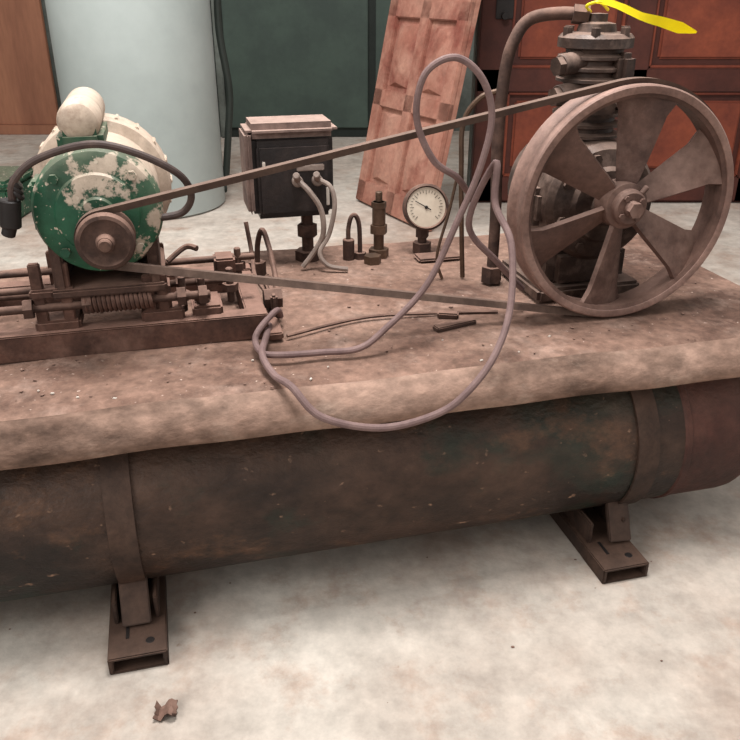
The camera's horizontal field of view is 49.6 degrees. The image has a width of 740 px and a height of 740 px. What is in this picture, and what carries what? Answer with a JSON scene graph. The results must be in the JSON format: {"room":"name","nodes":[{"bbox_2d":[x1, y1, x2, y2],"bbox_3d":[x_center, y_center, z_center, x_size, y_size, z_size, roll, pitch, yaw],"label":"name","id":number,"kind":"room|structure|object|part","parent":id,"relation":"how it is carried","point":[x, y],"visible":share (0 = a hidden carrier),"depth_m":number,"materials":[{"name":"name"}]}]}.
{"room":"workshop","nodes":[
{"label":"workshop","id":0,"kind":"room"},
{"bbox_2d":[41,0,474,130],"bbox_3d":[0.000,-3.390,6.150,12.000,3.000,0.075,0,26,0],"label":"wall","id":1,"kind":"structure","parent":0,"point":[465,99],"depth_m":6.60,"materials":[{"name":"paint"}]},
{"bbox_2d":[0,131,739,739],"bbox_3d":[0.000,0.165,2.329,12.000,0.075,10.050,0,26,0],"label":"floor","id":2,"kind":"structure","parent":0,"point":[317,645],"depth_m":1.53,"materials":[{"name":"concrete"}]},
{"bbox_2d":[0,166,32,216],"bbox_3d":[-2.160,-0.957,4.238,0.660,0.285,0.416,0,26,0],"label":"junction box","id":3,"kind":"object","parent":2,"relation":"on","point":[6,172],"visible":0.38,"depth_m":4.27,"materials":[{"name":"paint"}]},
{"bbox_2d":[0,0,58,134],"bbox_3d":[-3.225,-3.054,6.146,1.350,2.400,0.150,0,26,0],"label":"plywood panel","id":4,"kind":"object","parent":2,"relation":"on","point":[28,99],"visible":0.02,"depth_m":6.43,"materials":[{"name":"brown wood"}]},
{"bbox_3d":[-3.225,-2.008,6.652,1.350,0.075,0.150,0,26,0],"label":"sill","id":5,"kind":"part","parent":4,"relation":"part of","materials":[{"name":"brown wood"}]},
{"bbox_2d":[45,0,232,218],"bbox_3d":[-1.230,-1.722,4.166,0.810,1.725,0.810,21,33,36],"label":"drum","id":6,"kind":"object","parent":2,"relation":"on","point":[151,63],"visible":0.75,"depth_m":3.94,"materials":[{"name":"paint"}]},
{"bbox_2d":[153,698,177,721],"bbox_3d":[-0.348,0.579,1.364,0.042,0.019,0.039,0,26,0],"label":"dried leaf","id":7,"kind":"object","parent":2,"relation":"on","point":[170,708],"visible":1,"depth_m":1.36,"materials":[{"name":"plant"}]},
{"bbox_2d":[210,0,390,137],"bbox_3d":[-0.375,-3.027,6.088,1.875,2.400,0.338,0,26,0],"label":"tall cabinet","id":8,"kind":"object","parent":2,"relation":"on","point":[285,57],"visible":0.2,"depth_m":6.21,"materials":[{"name":"metal"}]},
{"bbox_3d":[-1.174,-2.929,5.973,0.052,2.325,0.045,0,26,0],"label":"trim","id":9,"kind":"part","parent":8,"relation":"part of","materials":[{"name":"paint"}]},
{"bbox_2d":[0,4,739,674],"bbox_3d":[-0.201,-0.179,1.706,2.190,1.087,0.942,-6,27,-13],"label":"air compressor","id":10,"kind":"object","parent":2,"relation":"on","point":[146,438],"visible":0.84,"depth_m":1.54,"materials":[{"name":"metal"}]},
{"bbox_2d":[0,87,194,299],"bbox_3d":[-0.514,-0.343,1.536,0.340,0.345,0.428,-6,27,-13],"label":"motor","id":11,"kind":"object","parent":10,"relation":"attached to","point":[93,158],"visible":0.97,"depth_m":1.43,"materials":[{"name":"green paint"}]},
{"bbox_2d":[239,114,347,320],"bbox_3d":[-0.165,-0.372,1.855,0.247,0.352,0.506,-6,27,-13],"label":"switch box","id":12,"kind":"object","parent":10,"relation":"on","point":[307,191],"visible":0.92,"depth_m":1.93,"materials":[{"name":"black metal"}]},
{"bbox_3d":[-0.271,0.206,1.625,1.815,0.364,0.364,-6,27,-13],"label":"tank","id":13,"kind":"part","parent":10,"relation":"part of","materials":[{"name":"brown metal"}]},
{"bbox_2d":[252,54,524,431],"bbox_3d":[0.079,-0.254,1.474,0.605,0.606,0.387,-6,27,-13],"label":"power cord","id":14,"kind":"object","parent":10,"relation":"attached to","point":[494,167],"visible":1,"depth_m":1.47,"materials":[{"name":"rubber"}]},
{"bbox_2d":[402,184,448,252],"bbox_3d":[0.145,-0.399,2.105,0.122,0.183,0.056,-6,27,-13],"label":"pressure gauge","id":15,"kind":"object","parent":10,"relation":"on","point":[425,207],"visible":1,"depth_m":2.08,"materials":[{"name":"metal"}]},
{"bbox_2d":[507,83,733,316],"bbox_3d":[0.519,-0.338,1.638,0.474,0.474,0.104,-6,27,-13],"label":"flywheel","id":16,"kind":"object","parent":10,"relation":"attached to","point":[557,150],"visible":1,"depth_m":1.62,"materials":[{"name":"metal"}]},
{"bbox_2d":[585,0,696,33],"bbox_3d":[0.555,-0.718,1.625,0.238,0.066,0.052,2,26,3],"label":"tag","id":17,"kind":"object","parent":10,"relation":"attached to","point":[675,26],"visible":1,"depth_m":1.63,"materials":[{"name":"plastic"}]},
{"bbox_3d":[0.736,0.094,1.856,0.262,0.370,0.370,-6,27,-13],"label":"tank","id":18,"kind":"part","parent":10,"relation":"part of","materials":[{"name":"brown metal"}]},
{"bbox_2d":[370,0,480,231],"bbox_3d":[0.281,-1.634,4.017,0.387,1.692,0.750,-13,29,-25],"label":"slab","id":19,"kind":"object","parent":2,"relation":"on","point":[477,3],"visible":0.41,"depth_m":3.92,"materials":[{"name":"brown wood"}]},
{"bbox_2d":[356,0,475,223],"bbox_3d":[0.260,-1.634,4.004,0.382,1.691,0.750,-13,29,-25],"label":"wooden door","id":20,"kind":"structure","parent":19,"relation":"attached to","point":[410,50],"depth_m":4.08,"materials":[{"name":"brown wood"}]},
{"bbox_2d":[470,0,739,201],"bbox_3d":[1.635,-1.845,4.161,2.130,1.950,0.052,0,26,0],"label":"slab","id":21,"kind":"object","parent":2,"relation":"on","point":[655,60],"visible":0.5,"depth_m":4.24,"materials":[{"name":"red paint"}]},
{"bbox_2d":[471,0,739,200],"bbox_3d":[1.635,-1.834,4.122,2.130,1.935,0.034,0,26,0],"label":"frame","id":22,"kind":"object","parent":21,"relation":"attached to","point":[494,33],"visible":0.44,"depth_m":4.23,"materials":[{"name":"red paint"}]},
{"bbox_2d":[496,0,513,19],"bbox_3d":[0.690,-1.836,4.077,0.090,0.094,0.045,0,26,0],"label":"latch","id":23,"kind":"object","parent":22,"relation":"attached to","point":[504,8],"visible":1,"depth_m":4.08,"materials":[{"name":"paint"}]},
{"bbox_2d":[502,0,739,176],"bbox_3d":[1.718,-1.864,4.114,1.965,1.725,0.030,0,26,0],"label":"panels","id":24,"kind":"object","parent":22,"relation":"attached to","point":[716,23],"visible":0.4,"depth_m":4.19,"materials":[{"name":"red paint"}]},
{"bbox_2d":[467,13,478,187],"bbox_3d":[3.281,-2.352,4.003,5.438,3.000,0.075,0,26,0],"label":"wall","id":25,"kind":"structure","parent":0,"point":[477,22],"depth_m":4.39,"materials":[{"name":"paint"}]}
]}

